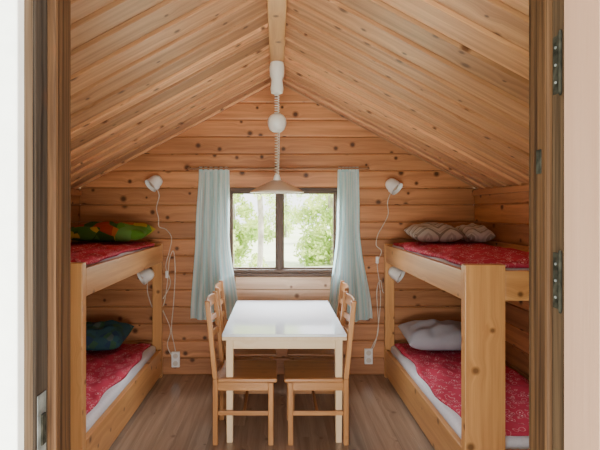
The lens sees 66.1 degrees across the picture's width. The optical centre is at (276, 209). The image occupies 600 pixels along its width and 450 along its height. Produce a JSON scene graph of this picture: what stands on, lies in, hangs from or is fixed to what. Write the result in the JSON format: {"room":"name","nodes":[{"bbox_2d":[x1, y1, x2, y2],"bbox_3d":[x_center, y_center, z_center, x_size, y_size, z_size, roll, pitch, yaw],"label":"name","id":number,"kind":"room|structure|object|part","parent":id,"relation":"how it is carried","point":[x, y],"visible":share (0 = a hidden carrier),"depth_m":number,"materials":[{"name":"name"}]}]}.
{"room":"dormitory","nodes":[
{"label":"dormitory","id":0,"kind":"room"},
{"bbox_2d":[71,188,79,241],"bbox_3d":[-1.965,0.693,2.700,0.090,1.815,3.700,0,0,0],"label":"wall","id":1,"kind":"structure","parent":0,"point":[75,199],"depth_m":4.38,"materials":[{"name":"brown wood"}]},
{"bbox_2d":[71,189,81,195],"bbox_3d":[-1.905,-0.165,2.730,0.030,0.050,3.460,0,0,0],"label":"trim","id":2,"kind":"structure","parent":1,"relation":"attached to","point":[73,192],"depth_m":4.34,"materials":[{"name":"brown wood"}]},
{"bbox_2d":[109,375,434,449],"bbox_3d":[0.000,1.620,2.705,3.840,0.040,3.710,0,0,0],"label":"floor","id":3,"kind":"structure","parent":0,"point":[176,413],"depth_m":3.48,"materials":[{"name":"brown wood"}]},
{"bbox_2d":[71,243,162,449],"bbox_3d":[-1.502,0.950,3.515,0.805,1.300,1.830,0,0,0],"label":"bunk bed","id":4,"kind":"object","parent":3,"relation":"on","point":[85,280],"visible":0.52,"depth_m":2.98,"materials":[{"name":"brown wood"}]},
{"bbox_3d":[-1.199,0.950,2.627,0.198,1.300,0.055,0,0,0],"label":"post","id":5,"kind":"part","parent":4,"relation":"part of","materials":[{"name":"brown wood"}]},
{"bbox_2d":[86,246,152,265],"bbox_3d":[-1.508,0.392,3.520,0.725,0.124,1.710,0,0,0],"label":"mattress","id":6,"kind":"object","parent":4,"relation":"on","point":[124,253],"visible":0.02,"depth_m":3.46,"materials":[{"name":"white fabric"}]},
{"bbox_2d":[71,241,154,264],"bbox_3d":[-1.493,0.305,3.506,0.734,0.049,1.647,0,0,0],"label":"bedspread","id":7,"kind":"object","parent":6,"relation":"on","point":[90,253],"visible":0.5,"depth_m":3.54,"materials":[{"name":"red fabric"}]},
{"bbox_2d":[71,221,154,241],"bbox_3d":[-1.505,0.190,4.132,0.740,0.184,0.378,0,0,0],"label":"pillow","id":8,"kind":"object","parent":7,"relation":"on","point":[105,231],"visible":0.93,"depth_m":3.97,"materials":[{"name":"green fabric"}]},
{"bbox_2d":[86,346,155,432],"bbox_3d":[-1.508,1.352,3.520,0.725,0.144,1.710,0,0,0],"label":"mattress","id":9,"kind":"object","parent":4,"relation":"on","point":[112,393],"visible":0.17,"depth_m":3.27,"materials":[{"name":"white fabric"}]},
{"bbox_2d":[86,343,150,414],"bbox_3d":[-1.510,1.255,3.506,0.700,0.049,1.647,0,0,0],"label":"bedspread","id":10,"kind":"object","parent":9,"relation":"on","point":[104,369],"visible":0.37,"depth_m":3.65,"materials":[{"name":"red fabric"}]},
{"bbox_2d":[86,320,133,350],"bbox_3d":[-1.600,1.117,4.125,0.520,0.226,0.395,0,0,0],"label":"pillow","id":11,"kind":"object","parent":10,"relation":"on","point":[110,334],"visible":0.74,"depth_m":4.00,"materials":[{"name":"blue fabric"}]},
{"bbox_3d":[-1.121,1.450,3.520,0.038,0.240,1.728,0,0,0],"label":"rail","id":12,"kind":"part","parent":4,"relation":"part of","materials":[{"name":"brown wood"}]},
{"bbox_3d":[-1.121,0.417,3.520,0.038,0.165,1.728,0,0,0],"label":"rail","id":13,"kind":"part","parent":4,"relation":"part of","materials":[{"name":"brown wood"}]},
{"bbox_3d":[-1.145,0.960,4.407,0.090,1.280,0.045,0,0,0],"label":"post","id":14,"kind":"part","parent":4,"relation":"part of","materials":[{"name":"brown wood"}]},
{"bbox_2d":[205,291,276,444],"bbox_3d":[-0.254,1.110,3.325,0.507,0.980,0.404,0,0,0],"label":"dining chair","id":15,"kind":"object","parent":3,"relation":"on","point":[250,376],"visible":1,"depth_m":3.13,"materials":[{"name":"brown wood"}]},
{"bbox_3d":[-0.447,1.110,3.140,0.088,0.980,0.034,0,0,0],"label":"leg","id":16,"kind":"part","parent":15,"relation":"part of","materials":[{"name":"brown wood"}]},
{"bbox_3d":[-0.473,0.774,3.325,0.068,0.297,0.340,0,0,0],"label":"backrest","id":17,"kind":"part","parent":15,"relation":"part of","materials":[{"name":"brown wood"}]},
{"bbox_3d":[-0.447,1.110,3.510,0.088,0.980,0.034,0,0,0],"label":"leg","id":18,"kind":"part","parent":15,"relation":"part of","materials":[{"name":"brown wood"}]},
{"bbox_3d":[-0.202,1.161,3.325,0.403,0.026,0.400,0,0,0],"label":"seat","id":19,"kind":"part","parent":15,"relation":"part of","materials":[{"name":"brown wood"}]},
{"bbox_3d":[-0.043,1.387,3.140,0.035,0.425,0.034,0,0,0],"label":"leg","id":20,"kind":"part","parent":15,"relation":"part of","materials":[{"name":"brown wood"}]},
{"bbox_3d":[-0.043,1.387,3.510,0.035,0.425,0.034,0,0,0],"label":"leg","id":21,"kind":"part","parent":15,"relation":"part of","materials":[{"name":"brown wood"}]},
{"bbox_2d":[215,280,276,409],"bbox_3d":[-0.264,1.110,3.859,0.507,0.980,0.404,0,0,-2],"label":"dining chair","id":22,"kind":"object","parent":3,"relation":"on","point":[239,354],"visible":0.44,"depth_m":3.67,"materials":[{"name":"brown wood"}]},
{"bbox_3d":[-0.483,0.774,3.850,0.068,0.297,0.340,0,0,-2],"label":"backrest","id":23,"kind":"part","parent":22,"relation":"part of","materials":[{"name":"brown wood"}]},
{"bbox_3d":[-0.450,1.110,3.666,0.088,0.980,0.034,0,0,-2],"label":"leg","id":24,"kind":"part","parent":22,"relation":"part of","materials":[{"name":"brown wood"}]},
{"bbox_3d":[-0.465,1.110,4.036,0.088,0.980,0.034,0,0,-2],"label":"leg","id":25,"kind":"part","parent":22,"relation":"part of","materials":[{"name":"brown wood"}]},
{"bbox_3d":[-0.211,1.161,3.861,0.403,0.026,0.400,0,0,-2],"label":"seat","id":26,"kind":"part","parent":22,"relation":"part of","materials":[{"name":"brown wood"}]},
{"bbox_2d":[222,300,346,442],"bbox_3d":[0.050,1.222,3.715,0.850,0.755,1.170,0,0,0],"label":"dining table","id":27,"kind":"object","parent":3,"relation":"on","point":[251,324],"visible":0.88,"depth_m":3.23,"materials":[{"name":"white laminate"}]},
{"bbox_3d":[-0.325,1.244,3.180,0.052,0.712,0.052,0,0,0],"label":"leg","id":28,"kind":"part","parent":27,"relation":"part of","materials":[{"name":"white wood"}]},
{"bbox_3d":[0.425,1.244,3.180,0.052,0.712,0.052,0,0,0],"label":"leg","id":29,"kind":"part","parent":27,"relation":"part of","materials":[{"name":"white wood"}]},
{"bbox_2d":[287,281,348,409],"bbox_3d":[0.344,1.110,3.859,0.507,0.980,0.404,0,0,3],"label":"dining chair","id":30,"kind":"object","parent":3,"relation":"on","point":[294,354],"visible":0.25,"depth_m":3.68,"materials":[{"name":"brown wood"}]},
{"bbox_3d":[0.123,1.387,3.684,0.035,0.425,0.034,0,0,3],"label":"leg","id":31,"kind":"part","parent":30,"relation":"part of","materials":[{"name":"brown wood"}]},
{"bbox_3d":[0.291,1.161,3.861,0.403,0.026,0.400,0,0,3],"label":"seat","id":32,"kind":"part","parent":30,"relation":"part of","materials":[{"name":"brown wood"}]},
{"bbox_3d":[0.546,1.110,4.034,0.088,0.980,0.034,0,0,3],"label":"leg","id":33,"kind":"part","parent":30,"relation":"part of","materials":[{"name":"brown wood"}]},
{"bbox_3d":[0.563,0.774,3.848,0.068,0.297,0.340,0,0,3],"label":"backrest","id":34,"kind":"part","parent":30,"relation":"part of","materials":[{"name":"brown wood"}]},
{"bbox_2d":[284,291,356,444],"bbox_3d":[0.303,1.110,3.325,0.507,0.980,0.404,0,0,0],"label":"dining chair","id":35,"kind":"object","parent":3,"relation":"on","point":[313,377],"visible":0.83,"depth_m":3.13,"materials":[{"name":"brown wood"}]},
{"bbox_3d":[0.092,1.387,3.510,0.035,0.425,0.034,0,0,0],"label":"leg","id":36,"kind":"part","parent":35,"relation":"part of","materials":[{"name":"brown wood"}]},
{"bbox_3d":[0.092,1.387,3.140,0.035,0.425,0.034,0,0,0],"label":"leg","id":37,"kind":"part","parent":35,"relation":"part of","materials":[{"name":"brown wood"}]},
{"bbox_3d":[0.252,1.161,3.325,0.403,0.026,0.400,0,0,0],"label":"seat","id":38,"kind":"part","parent":35,"relation":"part of","materials":[{"name":"brown wood"}]},
{"bbox_3d":[0.497,1.110,3.510,0.088,0.980,0.034,0,0,0],"label":"leg","id":39,"kind":"part","parent":35,"relation":"part of","materials":[{"name":"brown wood"}]},
{"bbox_3d":[0.523,0.774,3.325,0.068,0.297,0.340,0,0,0],"label":"backrest","id":40,"kind":"part","parent":35,"relation":"part of","materials":[{"name":"brown wood"}]},
{"bbox_3d":[0.497,1.110,3.140,0.088,0.980,0.034,0,0,0],"label":"leg","id":41,"kind":"part","parent":35,"relation":"part of","materials":[{"name":"brown wood"}]},
{"bbox_2d":[384,243,528,449],"bbox_3d":[1.468,0.950,3.475,0.875,1.300,1.910,0,0,0],"label":"bunk bed","id":42,"kind":"object","parent":3,"relation":"on","point":[483,290],"visible":0.62,"depth_m":2.52,"materials":[{"name":"brown wood"}]},
{"bbox_3d":[1.075,0.960,4.407,0.090,1.280,0.045,0,0,0],"label":"post","id":43,"kind":"part","parent":42,"relation":"part of","materials":[{"name":"brown wood"}]},
{"bbox_3d":[1.051,1.450,3.480,0.038,0.240,1.808,0,0,0],"label":"rail","id":44,"kind":"part","parent":42,"relation":"part of","materials":[{"name":"brown wood"}]},
{"bbox_3d":[1.051,0.417,3.480,0.038,0.165,1.808,0,0,0],"label":"rail","id":45,"kind":"part","parent":42,"relation":"part of","materials":[{"name":"brown wood"}]},
{"bbox_2d":[391,346,528,448],"bbox_3d":[1.472,1.352,3.480,0.795,0.144,1.790,0,0,0],"label":"mattress","id":46,"kind":"object","parent":42,"relation":"on","point":[453,419],"visible":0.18,"depth_m":3.01,"materials":[{"name":"white fabric"}]},
{"bbox_2d":[395,343,528,435],"bbox_3d":[1.473,1.254,3.466,0.775,0.050,1.727,0,0,0],"label":"bedspread","id":47,"kind":"object","parent":46,"relation":"on","point":[441,370],"visible":0.44,"depth_m":3.34,"materials":[{"name":"red fabric"}]},
{"bbox_2d":[398,319,460,350],"bbox_3d":[1.450,1.112,4.124,0.640,0.235,0.395,0,0,0],"label":"pillow","id":48,"kind":"object","parent":47,"relation":"on","point":[431,334],"visible":0.82,"depth_m":3.98,"materials":[{"name":"white fabric"}]},
{"bbox_2d":[393,245,528,269],"bbox_3d":[1.472,0.392,3.480,0.795,0.124,1.790,0,0,0],"label":"mattress","id":49,"kind":"object","parent":42,"relation":"on","point":[399,247],"visible":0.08,"depth_m":3.02,"materials":[{"name":"white fabric"}]},
{"bbox_2d":[393,242,528,267],"bbox_3d":[1.460,0.304,3.466,0.800,0.050,1.727,0,0,0],"label":"bedspread","id":50,"kind":"object","parent":49,"relation":"on","point":[458,253],"visible":0.82,"depth_m":3.23,"materials":[{"name":"red fabric"}]},
{"bbox_2d":[404,222,464,241],"bbox_3d":[1.405,0.199,4.132,0.440,0.176,0.358,0,0,0],"label":"pillow","id":51,"kind":"object","parent":50,"relation":"on","point":[423,232],"visible":1,"depth_m":3.98,"materials":[{"name":"beige fabric"}]},
{"bbox_2d":[455,223,495,242],"bbox_3d":[1.755,0.202,4.123,0.250,0.170,0.358,0,0,0],"label":"pillow","id":52,"kind":"object","parent":50,"relation":"on","point":[474,233],"visible":0.93,"depth_m":3.97,"materials":[{"name":"beige fabric"}]},
{"bbox_3d":[1.141,0.950,2.547,0.223,1.300,0.055,0,0,0],"label":"post","id":53,"kind":"part","parent":42,"relation":"part of","materials":[{"name":"brown wood"}]},
{"bbox_3d":[1.544,0.417,2.547,0.579,0.165,0.035,0,0,0],"label":"rail","id":54,"kind":"part","parent":42,"relation":"part of","materials":[{"name":"brown wood"}]},
{"bbox_2d":[80,86,473,374],"bbox_3d":[0.000,0.160,4.505,3.840,2.880,0.090,0,0,0],"label":"wall","id":55,"kind":"structure","parent":0,"point":[240,135],"depth_m":4.46,"materials":[{"name":"brown wood"}]},
{"bbox_2d":[137,251,175,351],"bbox_3d":[-1.149,0.901,4.361,0.355,1.019,0.198,0,0,0],"label":"reading lamp","id":56,"kind":"object","parent":55,"relation":"attached to","point":[146,275],"visible":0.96,"depth_m":4.38,"materials":[{"name":"white plastic"}]},
{"bbox_3d":[-1.243,0.630,4.352,0.158,0.154,0.139,0,0,-42],"label":"lamp shade","id":57,"kind":"part","parent":56,"relation":"part of","materials":[{"name":"white plastic"}]},
{"bbox_2d":[145,175,171,353],"bbox_3d":[-1.113,0.542,4.361,0.267,1.748,0.198,0,0,0],"label":"reading lamp","id":58,"kind":"object","parent":55,"relation":"attached to","point":[153,183],"visible":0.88,"depth_m":4.38,"materials":[{"name":"white plastic"}]},
{"bbox_3d":[-1.168,-0.252,4.349,0.139,0.161,0.161,0,0,38],"label":"lamp shade","id":59,"kind":"part","parent":58,"relation":"part of","materials":[{"name":"white plastic"}]},
{"bbox_3d":[-1.077,0.597,4.448,0.194,1.637,0.009,0,0,0],"label":"cord","id":60,"kind":"part","parent":58,"relation":"part of","materials":[{"name":"plastic"}]},
{"bbox_2d":[171,351,179,366],"bbox_3d":[-0.980,1.445,4.447,0.080,0.150,0.026,0,0,0],"label":"wall outlet","id":61,"kind":"object","parent":55,"relation":"attached to","point":[175,356],"visible":1,"depth_m":4.44,"materials":[{"name":"white plastic"}]},
{"bbox_2d":[187,167,369,169],"bbox_3d":[0.015,-0.395,4.407,1.730,0.032,0.106,0,0,0],"label":"curtain rod","id":62,"kind":"object","parent":55,"relation":"attached to","point":[188,168],"visible":0.94,"depth_m":4.36,"materials":[{"name":"brown wood"}]},
{"bbox_2d":[191,169,237,321],"bbox_3d":[-0.595,0.327,4.391,0.460,1.474,0.070,0,0,0],"label":"curtain","id":63,"kind":"object","parent":62,"relation":"hanging from","point":[212,258],"visible":0.88,"depth_m":4.39,"materials":[{"name":"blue fabric"}]},
{"bbox_3d":[0.015,-0.395,4.370,1.690,0.018,0.018,0,0,0],"label":"rod","id":64,"kind":"part","parent":62,"relation":"part of","materials":[{"name":"brown wood"}]},
{"bbox_2d":[329,169,371,321],"bbox_3d":[0.704,0.327,4.389,0.418,1.474,0.068,0,0,0],"label":"curtain","id":65,"kind":"object","parent":62,"relation":"hanging from","point":[348,265],"visible":0.9,"depth_m":4.39,"materials":[{"name":"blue fabric"}]},
{"bbox_2d":[229,188,336,275],"bbox_3d":[0.060,0.212,4.490,1.130,0.855,0.120,0,0,0],"label":"window","id":66,"kind":"structure","parent":55,"relation":"in","point":[279,269],"depth_m":4.45,"materials":[{"name":"brown wood"}]},
{"bbox_3d":[-0.223,0.202,4.500,0.449,0.753,0.040,0,0,0],"label":"sash","id":67,"kind":"part","parent":66,"relation":"part of","materials":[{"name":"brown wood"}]},
{"bbox_3d":[0.060,0.626,4.445,1.130,0.028,0.030,0,0,0],"label":"sill","id":68,"kind":"part","parent":66,"relation":"part of","materials":[{"name":"brown wood"}]},
{"bbox_3d":[0.309,0.202,4.500,0.515,0.753,0.040,0,0,0],"label":"sash","id":69,"kind":"part","parent":66,"relation":"part of","materials":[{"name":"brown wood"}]},
{"bbox_2d":[236,277,330,301],"bbox_3d":[0.060,0.767,4.452,0.920,0.245,0.016,0,0,0],"label":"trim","id":70,"kind":"structure","parent":55,"relation":"attached to","point":[241,282],"depth_m":4.44,"materials":[{"name":"brown wood"}]},
{"bbox_2d":[364,348,372,363],"bbox_3d":[0.885,1.415,4.447,0.080,0.150,0.026,0,0,0],"label":"wall outlet","id":71,"kind":"object","parent":55,"relation":"attached to","point":[368,352],"visible":1,"depth_m":4.44,"materials":[{"name":"white plastic"}]},
{"bbox_2d":[372,178,402,348],"bbox_3d":[1.042,0.540,4.361,0.291,1.684,0.198,0,0,0],"label":"reading lamp","id":72,"kind":"object","parent":55,"relation":"attached to","point":[393,186],"visible":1,"depth_m":4.37,"materials":[{"name":"white plastic"}]},
{"bbox_3d":[1.005,0.595,4.448,0.218,1.574,0.009,0,0,0],"label":"cord","id":73,"kind":"part","parent":72,"relation":"part of","materials":[{"name":"plastic"}]},
{"bbox_3d":[1.108,-0.222,4.349,0.139,0.161,0.161,0,0,-38],"label":"lamp shade","id":74,"kind":"part","parent":72,"relation":"part of","materials":[{"name":"white plastic"}]},
{"bbox_2d":[371,266,404,348],"bbox_3d":[1.049,0.957,4.361,0.335,0.849,0.198,0,0,0],"label":"reading lamp","id":75,"kind":"object","parent":55,"relation":"attached to","point":[394,273],"visible":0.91,"depth_m":4.34,"materials":[{"name":"white plastic"}]},
{"bbox_3d":[1.013,1.015,4.448,0.262,0.734,0.009,0,0,0],"label":"cord","id":76,"kind":"part","parent":75,"relation":"part of","materials":[{"name":"plastic"}]},
{"bbox_3d":[1.133,0.610,4.352,0.158,0.154,0.139,0,0,42],"label":"lamp shade","id":77,"kind":"part","parent":75,"relation":"part of","materials":[{"name":"white plastic"}]},
{"bbox_2d":[71,0,528,189],"bbox_3d":[0.000,-0.679,2.705,4.643,1.276,4.110,0,0,0],"label":"ceiling","id":78,"kind":"structure","parent":0,"point":[445,83],"depth_m":2.80,"materials":[{"name":"brown wood"}]},
{"bbox_2d":[267,0,286,62],"bbox_3d":[0.000,-1.163,2.730,0.110,0.055,3.460,0,0,0],"label":"beam","id":79,"kind":"structure","parent":78,"relation":"attached to","point":[276,9],"depth_m":2.88,"materials":[{"name":"brown wood"}]},
{"bbox_2d":[250,61,303,193],"bbox_3d":[0.000,-0.633,3.540,0.416,1.000,0.416,0,0,0],"label":"pendant lamp","id":80,"kind":"object","parent":79,"relation":"hanging from","point":[276,121],"visible":1,"depth_m":3.49,"materials":[{"name":"white plastic"}]},
{"bbox_3d":[0.000,-0.430,3.540,0.038,0.367,0.037,0,0,0],"label":"spiral cord","id":81,"kind":"part","parent":80,"relation":"part of","materials":[{"name":"plastic"}]},
{"bbox_3d":[0.000,-0.815,3.540,0.040,0.158,0.039,0,0,0],"label":"spiral cord","id":82,"kind":"part","parent":80,"relation":"part of","materials":[{"name":"white plastic"}]},
{"bbox_3d":[0.000,-0.180,3.540,0.416,0.095,0.416,0,0,0],"label":"lamp shade","id":83,"kind":"part","parent":80,"relation":"part of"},
{"bbox_2d":[474,183,528,379],"bbox_3d":[1.965,0.693,2.700,0.090,1.815,3.700,0,0,0],"label":"wall","id":84,"kind":"structure","parent":0,"point":[506,215],"depth_m":3.75,"materials":[{"name":"brown wood"}]},
{"bbox_2d":[472,185,528,195],"bbox_3d":[1.905,-0.165,2.730,0.030,0.050,3.460,0,0,0],"label":"trim","id":85,"kind":"structure","parent":84,"relation":"attached to","point":[523,188],"depth_m":3.86,"materials":[{"name":"brown wood"}]},
{"bbox_3d":[0.000,0.160,0.925,3.840,2.880,0.150,0,0,0],"label":"wall","id":86,"kind":"structure","parent":0,"visible":0},
{"bbox_2d":[0,0,23,449],"bbox_3d":[-0.543,0.477,0.838,0.154,2.245,0.025,0,0,0],"label":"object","id":87,"kind":"structure","parent":86,"relation":"attached to","point":[11,11],"depth_m":0.82,"materials":[{"name":"white paint"}]},
{"bbox_2d":[24,0,32,449],"bbox_3d":[-0.471,0.527,0.863,0.010,2.145,0.035,0,0,0],"label":"trim","id":88,"kind":"structure","parent":86,"relation":"attached to","point":[28,4],"depth_m":0.86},
{"bbox_2d":[33,0,46,449],"bbox_3d":[-0.469,0.527,0.905,0.013,2.145,0.050,0,0,0],"label":"trim","id":89,"kind":"structure","parent":86,"relation":"attached to","point":[39,6],"depth_m":0.90,"materials":[{"name":"brown wood"}]},
{"bbox_2d":[37,390,45,449],"bbox_3d":[-0.460,0.430,0.903,0.006,0.140,0.032,0,0,0],"label":"strike plate","id":90,"kind":"object","parent":86,"relation":"attached to","point":[41,399],"visible":1,"depth_m":0.90,"materials":[{"name":"grey metal"}]},
{"bbox_2d":[47,0,70,449],"bbox_3d":[-0.461,0.527,0.965,0.030,2.145,0.070,0,0,0],"label":"trim","id":91,"kind":"structure","parent":86,"relation":"attached to","point":[58,11],"depth_m":0.94,"materials":[{"name":"brown wood"}]},
{"bbox_2d":[536,149,541,173],"bbox_3d":[0.543,-0.100,0.955,0.003,0.050,0.016,0,0,0],"label":"latch plate","id":92,"kind":"object","parent":86,"relation":"attached to","point":[538,152],"visible":1,"depth_m":0.95,"materials":[{"name":"metal"}]},
{"bbox_2d":[529,0,551,449],"bbox_3d":[0.565,0.527,0.965,0.040,2.145,0.070,0,0,0],"label":"trim","id":93,"kind":"structure","parent":86,"relation":"attached to","point":[540,11],"depth_m":0.95,"materials":[{"name":"brown wood"}]},
{"bbox_2d":[552,0,563,449],"bbox_3d":[0.570,0.527,0.887,0.030,2.145,0.085,0,0,0],"label":"trim","id":94,"kind":"structure","parent":86,"relation":"attached to","point":[557,5],"depth_m":0.91,"materials":[{"name":"brown wood"}]},
{"bbox_2d":[553,0,599,449],"bbox_3d":[0.571,0.560,0.481,0.045,2.040,0.883,0,0,0],"label":"door","id":95,"kind":"structure","parent":86,"relation":"in","point":[581,17],"depth_m":0.83,"materials":[{"name":"paint"}]},
{"bbox_3d":[0.554,-0.287,0.911,0.002,0.115,0.024,0,0,0],"label":"hinge plate","id":96,"kind":"part","parent":95,"relation":"part of","materials":[{"name":"metal"}]},
{"bbox_3d":[0.554,0.140,0.911,0.002,0.110,0.024,0,0,0],"label":"hinge plate","id":97,"kind":"part","parent":95,"relation":"part of","materials":[{"name":"metal"}]},
{"bbox_3d":[0.551,-0.287,0.908,0.007,0.127,0.030,0,0,0],"label":"door hinge","id":98,"kind":"part","parent":95,"relation":"part of","materials":[{"name":"silver metal"}]},
{"bbox_3d":[0.551,0.140,0.908,0.007,0.122,0.030,0,0,0],"label":"door hinge","id":99,"kind":"part","parent":95,"relation":"part of","materials":[{"name":"silver metal"}]},
{"label":"outside","id":100,"kind":"structure","parent":0,"visible":0},
{"bbox_2d":[234,225,332,266],"bbox_3d":[0.000,1.900,20.000,80.000,0.001,80.000,0,0,0],"label":"ground","id":101,"kind":"structure","parent":100,"point":[290,260],"depth_m":21.06,"materials":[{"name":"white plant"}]},
{"bbox_2d":[233,194,274,266],"bbox_3d":[-1.274,-0.290,15.066,3.057,4.654,2.609,0,0,-36],"label":"tree","id":102,"kind":"object","parent":101,"relation":"on","point":[246,232],"visible":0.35,"depth_m":14.71,"materials":[{"name":"green plant"}]},
{"bbox_2d":[253,194,266,266],"bbox_3d":[-0.488,-0.590,11.573,2.289,4.986,2.289,0,0,-39],"label":"tree","id":103,"kind":"object","parent":101,"relation":"on","point":[259,197],"visible":0.02,"depth_m":11.46,"materials":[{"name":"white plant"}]},
{"bbox_2d":[254,194,312,237],"bbox_3d":[0.337,-0.787,31.929,4.042,6.109,4.339,0,0,-35],"label":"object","id":104,"kind":"object","parent":101,"relation":"on","point":[288,215],"visible":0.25,"depth_m":31.90,"materials":[{"name":"green plant"}]},
{"bbox_2d":[293,194,332,265],"bbox_3d":[1.990,0.433,16.017,2.938,4.066,2.665,0,0,23],"label":"tree","id":105,"kind":"object","parent":101,"relation":"on","point":[318,246],"visible":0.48,"depth_m":15.71,"materials":[{"name":"green plant"}]}
]}

